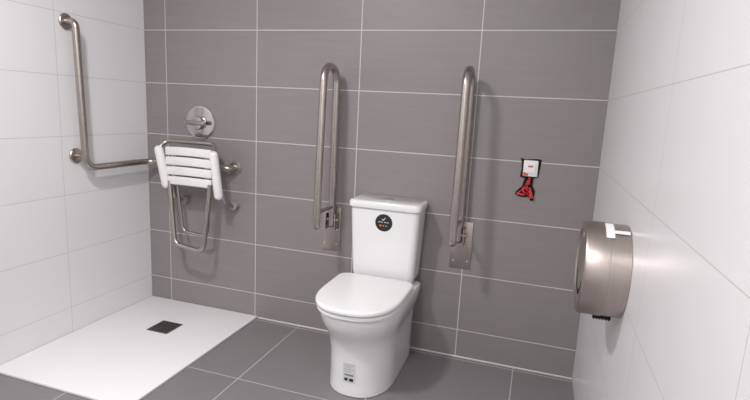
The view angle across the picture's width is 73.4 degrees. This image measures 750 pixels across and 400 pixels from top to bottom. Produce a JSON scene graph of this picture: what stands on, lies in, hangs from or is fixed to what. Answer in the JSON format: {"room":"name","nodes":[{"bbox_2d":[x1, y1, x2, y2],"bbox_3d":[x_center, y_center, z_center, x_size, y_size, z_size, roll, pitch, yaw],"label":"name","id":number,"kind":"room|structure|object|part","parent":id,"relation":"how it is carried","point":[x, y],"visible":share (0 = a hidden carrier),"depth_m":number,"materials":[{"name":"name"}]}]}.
{"room":"public restroom","nodes":[
{"label":"public restroom","id":0,"kind":"room"},
{"bbox_2d":[0,0,151,364],"bbox_3d":[-1.958,-0.317,1.377,0.100,2.450,3.500,6,11,17],"label":"wall","id":1,"kind":"structure","parent":0,"point":[75,239],"depth_m":2.55,"materials":[{"name":"white tile"}]},
{"bbox_2d":[0,318,573,399],"bbox_3d":[-0.777,1.069,1.212,2.721,0.100,3.700,6,11,17],"label":"floor","id":2,"kind":"structure","parent":0,"point":[265,359],"depth_m":2.38,"materials":[{"name":"grey tile"}]},
{"bbox_2d":[0,296,256,399],"bbox_3d":[-1.217,0.731,2.632,0.765,0.016,1.004,6,11,17],"label":"shower tray","id":3,"kind":"object","parent":2,"relation":"on","point":[129,353],"visible":1,"depth_m":2.50,"materials":[{"name":"white plastic"}]},
{"bbox_2d":[315,194,427,397],"bbox_3d":[-0.026,0.432,2.353,0.382,0.819,0.684,6,11,17],"label":"toilet","id":4,"kind":"object","parent":2,"relation":"on","point":[366,313],"visible":1,"depth_m":2.29,"materials":[{"name":"white ceramic"}]},
{"bbox_3d":[-0.058,0.419,2.247,0.382,0.030,0.468,6,11,17],"label":"seat lid","id":5,"kind":"part","parent":4,"relation":"part of","materials":[{"name":"white plastic"}]},
{"bbox_3d":[0.060,0.219,2.554,0.350,0.372,0.176,6,11,17],"label":"tank","id":6,"kind":"part","parent":4,"relation":"part of","materials":[{"name":"white ceramic"}]},
{"bbox_3d":[0.070,0.017,2.514,0.368,0.038,0.194,6,11,17],"label":"tank lid","id":7,"kind":"part","parent":4,"relation":"part of","materials":[{"name":"white ceramic"}]},
{"bbox_2d":[143,0,620,377],"bbox_3d":[-0.153,-0.461,2.673,2.721,2.450,0.100,6,11,17],"label":"wall","id":8,"kind":"structure","parent":0,"point":[543,68],"depth_m":2.57,"materials":[{"name":"grey tile"}]},
{"bbox_2d":[58,13,240,173],"bbox_3d":[-1.198,-0.550,2.777,0.858,0.791,0.358,-1,11,-23],"label":"grab bar","id":9,"kind":"object","parent":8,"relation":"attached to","point":[76,155],"visible":0.98,"depth_m":2.53,"materials":[{"name":"metal"}]},
{"bbox_2d":[154,138,238,252],"bbox_3d":[-1.017,-0.028,2.874,0.437,0.626,0.193,6,11,17],"label":"shower seat","id":10,"kind":"object","parent":8,"relation":"attached to","point":[211,160],"visible":1,"depth_m":2.79,"materials":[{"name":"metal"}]},
{"bbox_3d":[-1.028,-0.182,2.805,0.402,0.301,0.069,6,11,17],"label":"frame","id":11,"kind":"part","parent":10,"relation":"part of","materials":[{"name":"metal"}]},
{"bbox_3d":[-1.048,0.096,2.833,0.296,0.393,0.046,6,11,17],"label":"support leg","id":12,"kind":"part","parent":10,"relation":"part of","materials":[{"name":"metal"}]},
{"bbox_3d":[-1.035,0.051,2.877,0.248,0.318,0.023,6,11,17],"label":"support leg","id":13,"kind":"part","parent":10,"relation":"part of","materials":[{"name":"metal"}]},
{"bbox_2d":[184,105,214,139],"bbox_3d":[-1.015,-0.442,2.876,0.196,0.196,0.061,6,11,17],"label":"shower valve","id":14,"kind":"object","parent":8,"relation":"attached to","point":[200,121],"visible":1,"depth_m":2.88,"materials":[{"name":"silver metal"}]},
{"bbox_3d":[-1.026,-0.438,2.856,0.136,0.026,0.016,6,11,17],"label":"lever","id":15,"kind":"part","parent":14,"relation":"part of","materials":[{"name":"metal"}]},
{"bbox_2d":[313,62,340,250],"bbox_3d":[-0.255,-0.192,2.557,0.112,0.984,0.263,6,11,17],"label":"grab rail","id":16,"kind":"object","parent":8,"relation":"attached to","point":[330,236],"visible":1,"depth_m":2.56,"materials":[{"name":"metal"}]},
{"bbox_3d":[-0.237,0.154,2.745,0.104,0.240,0.006,6,11,17],"label":"wall plate","id":17,"kind":"part","parent":16,"relation":"part of","materials":[{"name":"metal"}]},
{"bbox_2d":[258,317,571,379],"bbox_3d":[0.134,0.787,2.724,1.750,0.008,0.008,6,11,17],"label":"trim","id":18,"kind":"structure","parent":8,"relation":"attached to","point":[258,317],"depth_m":2.62,"materials":[{"name":"white plastic"}]},
{"bbox_2d":[448,66,474,268],"bbox_3d":[0.413,-0.120,2.347,0.104,0.984,0.263,6,11,17],"label":"grab rail","id":19,"kind":"object","parent":8,"relation":"attached to","point":[460,232],"visible":1,"depth_m":2.33,"materials":[{"name":"metal"}]},
{"bbox_3d":[0.435,0.226,2.534,0.104,0.240,0.006,6,11,17],"label":"wall plate","id":20,"kind":"part","parent":19,"relation":"part of","materials":[{"name":"metal"}]},
{"bbox_2d":[515,158,541,200],"bbox_3d":[0.722,-0.094,2.376,0.108,0.202,0.023,6,11,17],"label":"switch","id":21,"kind":"object","parent":8,"relation":"attached to","point":[530,169],"visible":1,"depth_m":2.37,"materials":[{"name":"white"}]},
{"bbox_3d":[0.739,-0.032,2.379,0.025,0.051,0.020,6,11,17],"label":"pull handle","id":22,"kind":"part","parent":21,"relation":"part of","materials":[{"name":"red plastic"}]},
{"bbox_2d":[572,0,749,399],"bbox_3d":[0.530,-0.050,0.594,0.100,2.450,3.500,6,11,17],"label":"wall","id":23,"kind":"structure","parent":0,"point":[674,169],"depth_m":0.99,"materials":[{"name":"white tile"}]},
{"bbox_2d":[573,220,632,320],"bbox_3d":[0.668,0.206,1.492,0.119,0.286,0.276,6,11,17],"label":"dispenser","id":24,"kind":"object","parent":23,"relation":"attached to","point":[604,255],"visible":1,"depth_m":1.38,"materials":[{"name":"metal"}]}
]}

